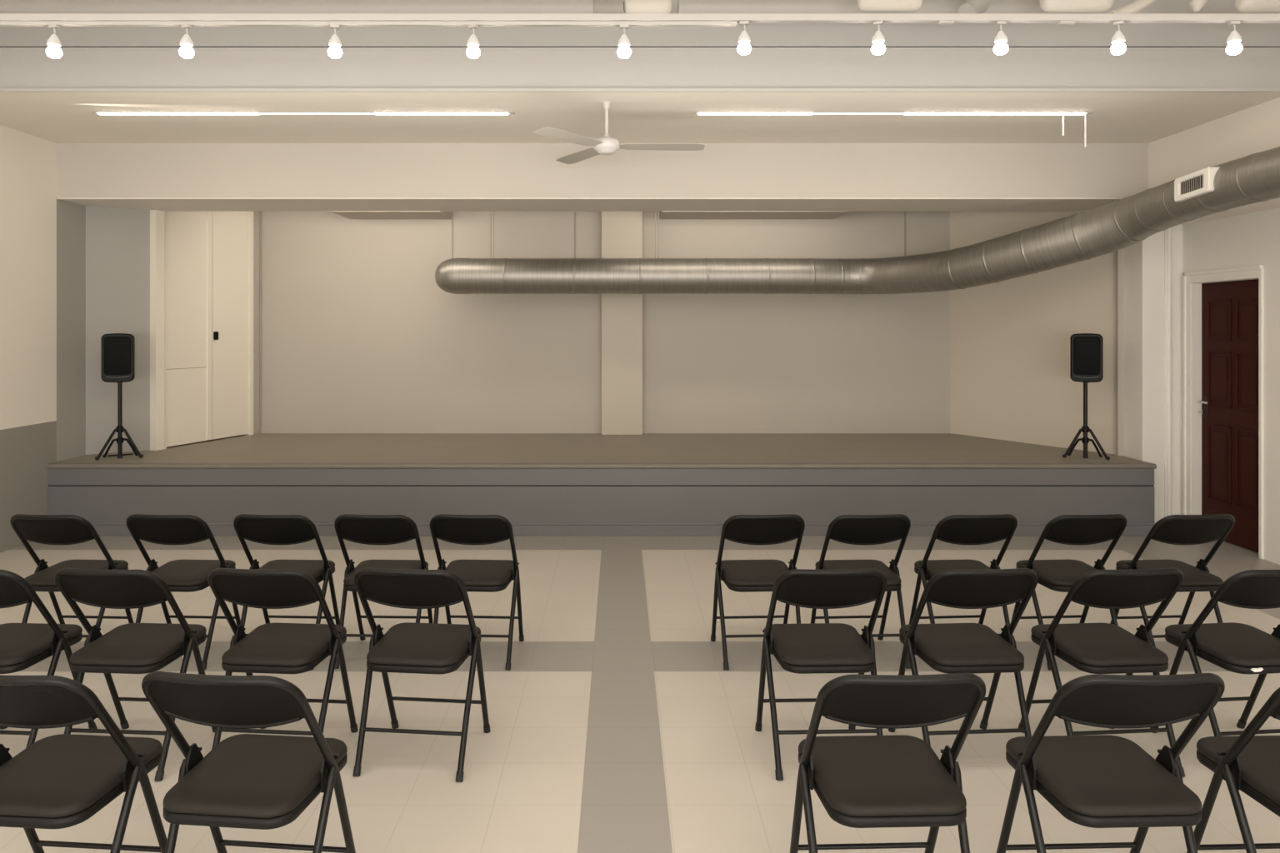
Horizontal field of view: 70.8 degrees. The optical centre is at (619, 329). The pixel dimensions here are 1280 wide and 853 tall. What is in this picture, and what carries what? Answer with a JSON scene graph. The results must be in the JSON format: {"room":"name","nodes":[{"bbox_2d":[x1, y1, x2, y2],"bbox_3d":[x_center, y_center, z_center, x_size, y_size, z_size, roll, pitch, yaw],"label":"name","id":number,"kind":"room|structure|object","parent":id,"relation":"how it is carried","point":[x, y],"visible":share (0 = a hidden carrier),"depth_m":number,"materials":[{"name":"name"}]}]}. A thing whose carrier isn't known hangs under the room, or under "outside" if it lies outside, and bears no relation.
{"room":"event hall","nodes":[
{"label":"event hall","id":0,"kind":"room"},
{"bbox_2d":[0,125,56,552],"bbox_3d":[-4.664,-0.300,1.650,0.200,3.900,11.300,0,0,0],"label":"wall","id":1,"kind":"structure","parent":0,"point":[27,162],"depth_m":6.92,"materials":[{"name":"paint"}]},
{"bbox_2d":[56,199,149,461],"bbox_3d":[-4.465,-0.161,7.710,0.599,2.478,0.820,0,0,0],"label":"wall","id":2,"kind":"structure","parent":0,"point":[103,253],"depth_m":7.75,"materials":[{"name":"paint"}]},
{"bbox_2d":[166,211,212,447],"bbox_3d":[-4.024,-0.167,8.398,0.060,2.466,0.581,0,0,17],"label":"door","id":3,"kind":"structure","parent":2,"relation":"in","point":[189,234],"depth_m":8.38,"materials":[{"name":"beige paint"}]},
{"bbox_2d":[150,210,253,450],"bbox_3d":[-3.969,-0.161,8.601,0.105,2.478,1.272,0,0,17],"label":"trim","id":4,"kind":"structure","parent":2,"relation":"attached to","point":[157,218],"depth_m":8.03,"materials":[{"name":"beige paint"}]},
{"bbox_2d":[253,211,259,434],"bbox_3d":[-3.808,-0.161,9.255,0.185,2.478,0.110,0,0,0],"label":"wall","id":5,"kind":"structure","parent":0,"point":[256,214],"depth_m":9.25,"materials":[{"name":"paint"}]},
{"bbox_2d":[208,211,247,440],"bbox_3d":[-3.856,-0.161,8.908,0.100,2.478,0.498,0,0,20],"label":"door","id":6,"kind":"structure","parent":5,"relation":"in","point":[229,228],"depth_m":8.90,"materials":[{"name":"beige paint"}]},
{"bbox_2d":[451,211,453,258],"bbox_3d":[-1.724,-0.885,9.306,0.012,1.030,0.008,0,0,0],"label":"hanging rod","id":7,"kind":"structure","parent":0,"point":[452,212],"depth_m":9.30,"materials":[{"name":"grey metal"}]},
{"bbox_2d":[574,211,575,258],"bbox_3d":[-0.457,-0.885,9.306,0.014,1.030,0.008,0,0,0],"label":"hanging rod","id":8,"kind":"structure","parent":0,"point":[574,212],"depth_m":9.30,"materials":[{"name":"grey metal"}]},
{"bbox_2d":[56,143,1148,197],"bbox_3d":[0.028,-1.659,7.685,9.584,1.182,0.770,0,0,0],"label":"wall header","id":9,"kind":"structure","parent":0,"point":[83,170],"depth_m":7.30,"materials":[{"name":"paint"}]},
{"bbox_2d":[56,197,1124,211],"bbox_3d":[0.028,-1.062,7.685,9.184,0.012,0.760,0,0,0],"label":"beam underside","id":10,"kind":"structure","parent":9,"relation":"attached to","point":[165,204],"depth_m":7.53,"materials":[{"name":"paint"}]},
{"bbox_2d":[1115,248,1124,455],"bbox_3d":[4.263,-0.086,7.660,0.055,2.328,0.040,0,0,0],"label":"trim","id":11,"kind":"structure","parent":9,"relation":"attached to","point":[1119,253],"depth_m":7.64,"materials":[{"name":"paint"}]},
{"bbox_2d":[261,211,949,428],"bbox_3d":[-0.050,-0.236,9.410,8.700,2.628,0.200,0,0,0],"label":"wall","id":12,"kind":"structure","parent":0,"point":[359,330],"depth_m":9.31,"materials":[{"name":"paint"}]},
{"bbox_2d":[259,211,261,433],"bbox_3d":[-3.705,-0.161,9.304,0.020,2.478,0.012,0,0,0],"label":"trim","id":13,"kind":"structure","parent":12,"relation":"attached to","point":[260,212],"depth_m":9.30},
{"bbox_2d":[332,211,451,219],"bbox_3d":[-2.255,-1.268,9.005,1.050,0.265,0.610,0,0,0],"label":"trim","id":14,"kind":"structure","parent":12,"relation":"attached to","point":[350,215],"depth_m":8.98,"materials":[{"name":"paint"}]},
{"bbox_2d":[261,428,601,433],"bbox_3d":[-1.938,1.053,9.303,3.515,0.050,0.014,0,0,0],"label":"baseboard","id":15,"kind":"structure","parent":12,"relation":"attached to","point":[263,430],"depth_m":9.30,"materials":[{"name":"paint"}]},
{"bbox_2d":[660,211,848,219],"bbox_3d":[1.320,-1.268,9.005,1.800,0.265,0.610,0,0,0],"label":"trim","id":16,"kind":"structure","parent":12,"relation":"attached to","point":[663,215],"depth_m":8.98,"materials":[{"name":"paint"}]},
{"bbox_2d":[642,428,949,433],"bbox_3d":[1.829,1.053,9.303,3.182,0.050,0.014,0,0,0],"label":"baseboard","id":17,"kind":"structure","parent":12,"relation":"attached to","point":[644,430],"depth_m":9.30,"materials":[{"name":"paint"}]},
{"bbox_2d":[904,211,905,255],"bbox_3d":[2.957,-0.885,9.306,0.016,1.030,0.008,0,0,0],"label":"trim","id":18,"kind":"structure","parent":12,"relation":"attached to","point":[904,212],"depth_m":9.30,"materials":[{"name":"grey metal"}]},
{"bbox_2d":[601,211,642,434],"bbox_3d":[0.029,-0.161,9.240,0.418,2.478,0.140,0,0,0],"label":"column","id":19,"kind":"structure","parent":0,"point":[622,232],"depth_m":9.17,"materials":[{"name":"paint"}]},
{"bbox_2d":[0,535,1279,852],"bbox_3d":[0.078,1.710,2.800,9.684,0.120,13.600,0,0,0],"label":"floor","id":20,"kind":"structure","parent":0,"point":[617,722],"depth_m":3.91,"materials":[{"name":"tile"}]},
{"bbox_2d":[0,570,97,748],"bbox_3d":[-2.366,1.263,3.483,0.436,0.785,0.479,0,0,4],"label":"folding chair","id":21,"kind":"object","parent":20,"relation":"on","point":[22,646],"visible":0.88,"depth_m":3.41,"materials":[{"name":"black metal"}]},
{"bbox_2d":[10,514,134,638],"bbox_3d":[-2.754,1.274,4.548,0.420,0.763,0.479,0,0,3],"label":"folding chair","id":22,"kind":"object","parent":20,"relation":"on","point":[43,529],"visible":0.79,"depth_m":4.41,"materials":[{"name":"black metal"}]},
{"bbox_2d":[0,675,167,852],"bbox_3d":[-1.522,1.255,2.448,0.445,0.801,0.479,0,0,5],"label":"folding chair","id":23,"kind":"object","parent":20,"relation":"on","point":[62,781],"visible":1,"depth_m":2.36,"materials":[{"name":"black metal"}]},
{"bbox_2d":[54,568,215,781],"bbox_3d":[-1.863,1.263,3.483,0.436,0.785,0.479,0,0,4],"label":"folding chair","id":24,"kind":"object","parent":20,"relation":"on","point":[130,648],"visible":0.9,"depth_m":3.35,"materials":[{"name":"black metal"}]},
{"bbox_2d":[125,514,240,669],"bbox_3d":[-2.191,1.274,4.548,0.420,0.763,0.479,0,0,3],"label":"folding chair","id":25,"kind":"object","parent":20,"relation":"on","point":[180,576],"visible":0.81,"depth_m":4.41,"materials":[{"name":"black metal"}]},
{"bbox_2d":[141,671,355,852],"bbox_3d":[-0.988,1.255,2.448,0.445,0.801,0.479,0,0,6],"label":"folding chair","id":26,"kind":"object","parent":20,"relation":"on","point":[257,782],"visible":1,"depth_m":2.33,"materials":[{"name":"black metal"}]},
{"bbox_2d":[207,568,358,749],"bbox_3d":[-1.298,1.263,3.483,0.436,0.785,0.479,0,0,5],"label":"folding chair","id":27,"kind":"object","parent":20,"relation":"on","point":[275,647],"visible":0.92,"depth_m":3.35,"materials":[{"name":"black metal"}]},
{"bbox_2d":[233,514,339,669],"bbox_3d":[-1.671,1.274,4.548,0.420,0.763,0.479,0,0,3],"label":"folding chair","id":28,"kind":"object","parent":20,"relation":"on","point":[262,529],"visible":0.75,"depth_m":4.42,"materials":[{"name":"black metal"}]},
{"bbox_2d":[334,514,433,669],"bbox_3d":[-1.182,1.274,4.548,0.420,0.763,0.480,0,0,2],"label":"folding chair","id":29,"kind":"object","parent":20,"relation":"on","point":[362,529],"visible":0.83,"depth_m":4.41,"materials":[{"name":"black metal"}]},
{"bbox_2d":[352,567,490,782],"bbox_3d":[-0.757,1.263,3.483,0.436,0.785,0.479,0,0,6],"label":"folding chair","id":30,"kind":"object","parent":20,"relation":"on","point":[406,647],"visible":1,"depth_m":3.35,"materials":[{"name":"black metal"}]},
{"bbox_2d":[429,514,524,669],"bbox_3d":[-0.715,1.274,4.548,0.420,0.763,0.479,0,0,3],"label":"folding chair","id":31,"kind":"object","parent":20,"relation":"on","point":[484,576],"visible":0.91,"depth_m":4.41,"materials":[{"name":"black metal"}]},
{"bbox_2d":[46,433,1156,535],"bbox_3d":[-0.139,1.363,8.241,8.851,0.574,2.139,0,0,0],"label":"stage","id":32,"kind":"object","parent":20,"relation":"on","point":[543,484],"visible":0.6,"depth_m":7.19,"materials":[{"name":"paint"}]},
{"bbox_2d":[95,382,143,460],"bbox_3d":[-4.168,0.762,7.517,0.351,0.628,0.196,0,0,-24],"label":"speaker stand","id":33,"kind":"object","parent":32,"relation":"on","point":[119,429],"visible":1,"depth_m":7.49,"materials":[{"name":"black metal"}]},
{"bbox_2d":[101,333,134,383],"bbox_3d":[-4.161,0.241,7.495,0.236,0.411,0.252,0,0,-22],"label":"loudspeaker","id":34,"kind":"object","parent":33,"relation":"on","point":[117,349],"visible":1,"depth_m":7.38,"materials":[{"name":"plastic"}]},
{"bbox_2d":[103,336,130,374],"bbox_3d":[-4.118,0.219,7.387,0.200,0.319,0.011,0,0,-22],"label":"grille","id":35,"kind":"object","parent":34,"relation":"attached to","point":[117,350],"depth_m":7.38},
{"bbox_2d":[1062,382,1109,460],"bbox_3d":[3.885,0.762,7.498,0.351,0.628,0.154,0,0,24],"label":"speaker stand","id":36,"kind":"object","parent":32,"relation":"on","point":[1085,429],"visible":1,"depth_m":7.49,"materials":[{"name":"black metal"}]},
{"bbox_2d":[1070,333,1103,383],"bbox_3d":[3.886,0.241,7.495,0.236,0.411,0.252,0,0,24],"label":"loudspeaker","id":37,"kind":"object","parent":36,"relation":"on","point":[1086,349],"visible":1,"depth_m":7.38,"materials":[{"name":"plastic"}]},
{"bbox_2d":[1073,336,1100,374],"bbox_3d":[3.839,0.219,7.389,0.200,0.319,0.011,0,0,24],"label":"grille","id":38,"kind":"object","parent":37,"relation":"attached to","point":[1087,350],"depth_m":7.38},
{"bbox_2d":[710,514,804,669],"bbox_3d":[0.696,1.274,4.548,0.420,0.763,0.479,0,0,-3],"label":"folding chair","id":39,"kind":"object","parent":20,"relation":"on","point":[741,576],"visible":0.87,"depth_m":4.41,"materials":[{"name":"black metal"}]},
{"bbox_2d":[755,568,887,779],"bbox_3d":[0.775,1.263,3.483,0.436,0.785,0.479,0,0,-2],"label":"folding chair","id":40,"kind":"object","parent":20,"relation":"on","point":[804,648],"visible":0.97,"depth_m":3.35,"materials":[{"name":"black metal"}]},
{"bbox_2d":[810,514,910,668],"bbox_3d":[1.212,1.274,4.548,0.420,0.763,0.479,0,0,-3],"label":"folding chair","id":41,"kind":"object","parent":20,"relation":"on","point":[848,529],"visible":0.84,"depth_m":4.41,"materials":[{"name":"black metal"}]},
{"bbox_2d":[790,673,985,852],"bbox_3d":[0.713,1.255,2.448,0.445,0.801,0.479,0,0,-2],"label":"folding chair","id":42,"kind":"object","parent":20,"relation":"on","point":[899,781],"visible":1,"depth_m":2.32,"materials":[{"name":"black metal"}]},
{"bbox_2d":[888,568,1038,746],"bbox_3d":[1.327,1.263,3.483,0.436,0.785,0.479,0,0,-4],"label":"folding chair","id":43,"kind":"object","parent":20,"relation":"on","point":[948,648],"visible":0.96,"depth_m":3.35,"materials":[{"name":"black metal"}]},
{"bbox_2d":[909,514,1017,635],"bbox_3d":[1.730,1.274,4.548,0.420,0.763,0.479,0,0,-4],"label":"folding chair","id":44,"kind":"object","parent":20,"relation":"on","point":[953,529],"visible":0.66,"depth_m":4.42,"materials":[{"name":"black metal"}]},
{"bbox_2d":[1010,514,1127,670],"bbox_3d":[2.264,1.274,4.548,0.420,0.763,0.479,0,0,-4],"label":"folding chair","id":45,"kind":"object","parent":20,"relation":"on","point":[1054,575],"visible":0.76,"depth_m":4.41,"materials":[{"name":"black metal"}]},
{"bbox_2d":[1018,568,1184,776],"bbox_3d":[1.862,1.263,3.483,0.436,0.785,0.479,0,0,-5],"label":"folding chair","id":46,"kind":"object","parent":20,"relation":"on","point":[1100,647],"visible":0.91,"depth_m":3.35,"materials":[{"name":"black metal"}]},
{"bbox_2d":[996,673,1224,852],"bbox_3d":[1.315,1.255,2.448,0.445,0.801,0.479,0,0,-2],"label":"folding chair","id":47,"kind":"object","parent":20,"relation":"on","point":[1103,781],"visible":1,"depth_m":2.32,"materials":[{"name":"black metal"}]},
{"bbox_2d":[1110,514,1234,647],"bbox_3d":[2.787,1.274,4.548,0.420,0.763,0.479,0,0,-4],"label":"folding chair","id":48,"kind":"object","parent":20,"relation":"on","point":[1172,529],"visible":0.79,"depth_m":4.40,"materials":[{"name":"black metal"}]},
{"bbox_2d":[1150,570,1279,736],"bbox_3d":[2.404,1.263,3.483,0.436,0.785,0.479,0,0,-6],"label":"folding chair","id":49,"kind":"object","parent":20,"relation":"on","point":[1240,648],"visible":0.9,"depth_m":3.37,"materials":[{"name":"black metal"}]},
{"bbox_2d":[1186,687,1279,852],"bbox_3d":[1.869,1.255,2.448,0.445,0.801,0.479,0,0,-2],"label":"folding chair","id":50,"kind":"object","parent":20,"relation":"on","point":[1249,763],"visible":0.98,"depth_m":2.44,"materials":[{"name":"black metal"}]},
{"bbox_2d":[0,91,1279,143],"bbox_3d":[-0.137,-1.607,6.500,8.854,0.200,1.600,0,0,0],"label":"ceiling","id":51,"kind":"structure","parent":0,"point":[54,117],"depth_m":6.39,"materials":[{"name":"paint"}]},
{"bbox_2d":[91,111,514,114],"bbox_3d":[-2.191,-1.500,6.260,2.923,0.013,0.052,0,0,0],"label":"recessed light","id":52,"kind":"object","parent":51,"relation":"in","point":[95,112],"visible":1,"depth_m":6.25,"materials":[{"name":"plastic"}]},
{"bbox_2d":[533,100,704,164],"bbox_3d":[0.022,-1.335,6.001,1.092,0.345,1.124,0,0,0],"label":"ceiling fan","id":53,"kind":"object","parent":51,"relation":"hanging from","point":[606,145],"visible":1,"depth_m":5.95,"materials":[{"name":"metal"}]},
{"bbox_2d":[693,111,1094,147],"bbox_3d":[1.907,-1.390,6.276,2.773,0.234,0.084,0,0,0],"label":"recessed light","id":54,"kind":"object","parent":51,"relation":"in","point":[695,112],"depth_m":6.25,"materials":[{"name":"plastic"}]},
{"bbox_2d":[0,0,1279,88],"bbox_3d":[-0.137,-1.877,5.793,8.854,0.747,0.215,0,0,0],"label":"ceiling beam","id":55,"kind":"structure","parent":0,"point":[20,67],"depth_m":5.68,"materials":[{"name":"paint"}]},
{"bbox_2d":[0,88,1279,91],"bbox_3d":[-0.137,-1.508,5.678,8.854,0.018,0.013,0,0,0],"label":"trim","id":56,"kind":"structure","parent":55,"relation":"attached to","point":[1,89],"depth_m":5.67,"materials":[{"name":"paint"}]},
{"bbox_2d":[950,209,1115,454],"bbox_3d":[4.010,-0.161,8.495,1.180,2.478,1.630,0,0,0],"label":"wall","id":57,"kind":"structure","parent":0,"point":[1010,379],"depth_m":8.50,"materials":[{"name":"paint"}]},
{"bbox_2d":[1123,224,1182,523],"bbox_3d":[4.555,0.200,7.530,0.530,2.900,0.300,0,0,0],"label":"wall pier","id":58,"kind":"object","parent":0,"point":[1143,260],"visible":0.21,"depth_m":7.38,"materials":[{"name":"white paint"}]},
{"bbox_2d":[1164,226,1172,517],"bbox_3d":[4.500,0.400,7.368,0.060,2.500,0.040,0,0,0],"label":"trim","id":59,"kind":"structure","parent":58,"relation":"attached to","point":[1167,232],"depth_m":7.36,"materials":[{"name":"white paint"}]},
{"bbox_2d":[1148,97,1279,224],"bbox_3d":[4.555,-1.550,1.650,0.530,1.400,11.300,0,0,0],"label":"wall","id":60,"kind":"structure","parent":0,"point":[1255,129],"depth_m":6.48,"materials":[{"name":"paint"}]},
{"bbox_2d":[1182,207,1279,564],"bbox_3d":[4.720,0.375,1.800,0.200,2.550,11.600,0,0,0],"label":"wall","id":61,"kind":"structure","parent":0,"point":[1252,238],"depth_m":6.43,"materials":[{"name":"white paint"}]},
{"bbox_2d":[1182,265,1263,559],"bbox_3d":[4.660,0.595,6.893,0.140,2.110,0.885,0,0,0],"label":"trim","id":62,"kind":"structure","parent":61,"relation":"attached to","point":[1192,281],"depth_m":7.25,"materials":[{"name":"white paint"}]},
{"bbox_2d":[1198,279,1258,552],"bbox_3d":[4.675,0.636,6.865,0.111,2.004,0.762,0,0,0],"label":"door","id":63,"kind":"structure","parent":61,"relation":"in","point":[1229,412],"depth_m":6.89,"materials":[{"name":"red paint"}]},
{"bbox_3d":[0.028,-1.475,8.790,9.584,0.150,1.440,0,0,0],"label":"ceiling","id":64,"kind":"structure","parent":0,"visible":0},
{"bbox_2d":[435,146,1279,294],"bbox_3d":[3.154,-0.868,3.385,4.685,1.064,14.115,0,0,-24],"label":"ventilation duct","id":65,"kind":"object","parent":64,"relation":"hanging from","point":[1124,222],"visible":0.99,"depth_m":8.30,"materials":[{"name":"metal"}]},
{"bbox_3d":[0.028,-2.325,0.950,9.584,0.150,9.900,0,0,0],"label":"ceiling","id":66,"kind":"structure","parent":0,"visible":0},
{"bbox_2d":[0,0,593,13],"bbox_3d":[-2.357,-2.032,5.250,4.413,0.436,0.124,0,0,0],"label":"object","id":67,"kind":"object","parent":66,"relation":"hanging from","point":[6,6],"visible":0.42,"depth_m":5.19,"materials":[{"name":"grey paint"}]},
{"bbox_2d":[593,0,623,13],"bbox_3d":[-0.063,-2.038,5.250,0.175,0.424,0.100,0,0,0],"label":"flange","id":68,"kind":"object","parent":66,"relation":"hanging from","point":[599,6],"visible":0.69,"depth_m":5.20,"materials":[{"name":"grey paint"}]},
{"bbox_2d":[0,13,1279,26],"bbox_3d":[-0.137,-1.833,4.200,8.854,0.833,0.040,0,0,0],"label":"rail","id":69,"kind":"object","parent":66,"relation":"hanging from","point":[6,19],"visible":1,"depth_m":4.18,"materials":[{"name":"metal"}]},
{"bbox_2d":[45,24,62,58],"bbox_3d":[-2.637,-1.343,4.200,0.065,0.156,0.065,0,0,10],"label":"hanging bulb","id":70,"kind":"object","parent":69,"relation":"hanging from","point":[53,51],"visible":1,"depth_m":4.18,"materials":[{"name":"glass"}]},
{"bbox_2d":[46,34,61,47],"bbox_3d":[-2.637,-1.349,4.200,0.060,0.056,0.060,0,0,10],"label":"socket","id":71,"kind":"object","parent":70,"relation":"attached to","point":[53,41],"depth_m":4.18,"materials":[{"name":"ceramic"}]},
{"bbox_2d":[179,23,194,58],"bbox_3d":[-2.018,-1.343,4.200,0.065,0.156,0.065,0,0,20],"label":"hanging bulb","id":72,"kind":"object","parent":69,"relation":"hanging from","point":[186,51],"visible":1,"depth_m":4.18,"materials":[{"name":"glass"}]},
{"bbox_2d":[180,34,193,47],"bbox_3d":[-2.018,-1.349,4.200,0.060,0.056,0.060,0,0,20],"label":"socket","id":73,"kind":"object","parent":72,"relation":"attached to","point":[186,42],"depth_m":4.18,"materials":[{"name":"ceramic"}]},
{"bbox_2d":[327,24,342,58],"bbox_3d":[-1.326,-1.343,4.200,0.065,0.156,0.065,0,0,-9],"label":"hanging bulb","id":74,"kind":"object","parent":69,"relation":"hanging from","point":[334,51],"visible":1,"depth_m":4.18,"materials":[{"name":"glass"}]},
{"bbox_2d":[328,34,341,46],"bbox_3d":[-1.326,-1.349,4.200,0.060,0.056,0.060,0,0,-9],"label":"socket","id":75,"kind":"object","parent":74,"relation":"attached to","point":[334,41],"depth_m":4.18,"materials":[{"name":"ceramic"}]},
{"bbox_2d":[466,23,479,58],"bbox_3d":[-0.681,-1.343,4.200,0.065,0.156,0.065,0,0,24],"label":"hanging bulb","id":76,"kind":"object","parent":69,"relation":"hanging from","point":[472,51],"visible":1,"depth_m":4.18,"materials":[{"name":"glass"}]},
{"bbox_2d":[466,34,479,46],"bbox_3d":[-0.681,-1.349,4.200,0.060,0.056,0.060,0,0,24],"label":"socket","id":77,"kind":"object","parent":76,"relation":"attached to","point":[472,41],"depth_m":4.18,"materials":[{"name":"ceramic"}]},
{"bbox_2d":[617,24,630,58],"bbox_3d":[0.023,-1.343,4.200,0.065,0.156,0.065,0,0,-2],"label":"hanging bulb","id":78,"kind":"object","parent":69,"relation":"hanging from","point":[623,52],"visible":1,"depth_m":4.18,"materials":[{"name":"glass"}]},
{"bbox_2d":[617,34,630,46],"bbox_3d":[0.023,-1.349,4.200,0.060,0.056,0.060,0,0,-2],"label":"socket","id":79,"kind":"object","parent":78,"relation":"attached to","point":[623,42],"depth_m":4.18,"materials":[{"name":"ceramic"}]},
{"bbox_2d":[737,20,750,54],"bbox_3d":[0.583,-1.359,4.200,0.065,0.156,0.065,0,0,8],"label":"hanging bulb","id":80,"kind":"object","parent":69,"relation":"hanging from","point":[744,47],"visible":1,"depth_m":4.18,"materials":[{"name":"glass"}]},
{"bbox_2d":[737,30,750,43],"bbox_3d":[0.583,-1.365,4.200,0.060,0.056,0.060,0,0,8],"label":"socket","id":81,"kind":"object","parent":80,"relation":"attached to","point":[744,37],"depth_m":4.18,"materials":[{"name":"ceramic"}]},
{"bbox_2d":[870,20,885,54],"bbox_3d":[1.209,-1.359,4.200,0.065,0.156,0.065,0,0,25],"label":"hanging bulb","id":82,"kind":"object","parent":69,"relation":"hanging from","point":[878,47],"visible":1,"depth_m":4.18,"materials":[{"name":"glass"}]},
{"bbox_2d":[871,30,884,43],"bbox_3d":[1.209,-1.365,4.200,0.060,0.056,0.060,0,0,25],"label":"socket","id":83,"kind":"object","parent":82,"relation":"attached to","point":[878,37],"depth_m":4.18,"materials":[{"name":"ceramic"}]},
{"bbox_2d":[993,20,1008,54],"bbox_3d":[1.781,-1.359,4.200,0.065,0.156,0.065,0,0,0],"label":"hanging bulb","id":84,"kind":"object","parent":69,"relation":"hanging from","point":[1001,47],"visible":1,"depth_m":4.18,"materials":[{"name":"glass"}]},
{"bbox_2d":[994,30,1007,43],"bbox_3d":[1.781,-1.365,4.200,0.060,0.056,0.060,0,0,0],"label":"socket","id":85,"kind":"object","parent":84,"relation":"attached to","point":[1001,37],"depth_m":4.18,"materials":[{"name":"ceramic"}]},
{"bbox_2d":[1110,20,1126,54],"bbox_3d":[2.329,-1.359,4.200,0.065,0.156,0.065,0,0,27],"label":"hanging bulb","id":86,"kind":"object","parent":69,"relation":"hanging from","point":[1118,47],"visible":1,"depth_m":4.18,"materials":[{"name":"glass"}]},
{"bbox_2d":[1110,30,1125,43],"bbox_3d":[2.329,-1.365,4.200,0.060,0.056,0.060,0,0,27],"label":"socket","id":87,"kind":"object","parent":86,"relation":"attached to","point":[1118,37],"depth_m":4.18,"materials":[{"name":"ceramic"}]},
{"bbox_2d":[1225,20,1242,54],"bbox_3d":[2.870,-1.359,4.200,0.065,0.156,0.065,0,0,4],"label":"hanging bulb","id":88,"kind":"object","parent":69,"relation":"hanging from","point":[1234,47],"visible":1,"depth_m":4.18,"materials":[{"name":"glass"}]},
{"bbox_2d":[1226,30,1241,43],"bbox_3d":[2.870,-1.365,4.200,0.060,0.056,0.060,0,0,4],"label":"socket","id":89,"kind":"object","parent":88,"relation":"attached to","point":[1234,37],"depth_m":4.18,"materials":[{"name":"ceramic"}]},
{"bbox_2d":[623,0,671,13],"bbox_3d":[0.165,-2.041,5.250,0.282,0.419,0.110,0,0,0],"label":"coupling","id":90,"kind":"object","parent":66,"relation":"hanging from","point":[629,6],"visible":0.81,"depth_m":5.20,"materials":[{"name":"grey paint"}]},
{"bbox_2d":[677,0,1039,13],"bbox_3d":[1.407,-2.046,5.330,2.115,0.407,0.124,0,0,0],"label":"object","id":91,"kind":"structure","parent":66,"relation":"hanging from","point":[683,6],"depth_m":5.27,"materials":[{"name":"grey paint"}]},
{"bbox_2d":[857,0,922,10],"bbox_3d":[1.490,-2.002,4.950,0.348,0.497,0.096,0,0,0],"label":"insulated pipe","id":92,"kind":"object","parent":66,"relation":"hanging from","point":[865,5],"visible":1,"depth_m":4.92,"materials":[{"name":"grey paint"}]},
{"bbox_2d":[958,0,989,13],"bbox_3d":[2.027,-1.984,5.059,0.281,0.532,0.129,0,0,-24],"label":"pipe elbow","id":93,"kind":"object","parent":66,"relation":"hanging from","point":[968,6],"visible":0.73,"depth_m":4.98,"materials":[{"name":"grey paint"}]},
{"bbox_2d":[1039,0,1114,12],"bbox_3d":[2.516,-1.998,4.950,0.385,0.504,0.120,0,0,0],"label":"insulated pipe","id":94,"kind":"object","parent":66,"relation":"hanging from","point":[1050,6],"visible":1,"depth_m":4.91,"materials":[{"name":"grey paint"}]},
{"bbox_2d":[1109,0,1156,13],"bbox_3d":[2.987,-1.996,5.100,0.408,0.509,0.064,0,0,0],"label":"flexible hose","id":95,"kind":"object","parent":66,"relation":"hanging from","point":[1135,7],"visible":0.6,"depth_m":5.07,"materials":[{"name":"grey paint"}]},
{"bbox_2d":[1189,0,1209,12],"bbox_3d":[3.373,-2.042,5.200,0.150,0.416,0.090,0,0,0],"label":"pipe elbow","id":96,"kind":"object","parent":66,"relation":"hanging from","point":[1196,5],"visible":1,"depth_m":5.18,"materials":[{"name":"grey paint"}]},
{"bbox_2d":[1235,0,1279,13],"bbox_3d":[3.667,-1.996,4.950,0.522,0.509,0.120,0,0,0],"label":"insulated pipe","id":97,"kind":"object","parent":66,"relation":"hanging from","point":[1242,6],"visible":1,"depth_m":4.92,"materials":[{"name":"grey paint"}]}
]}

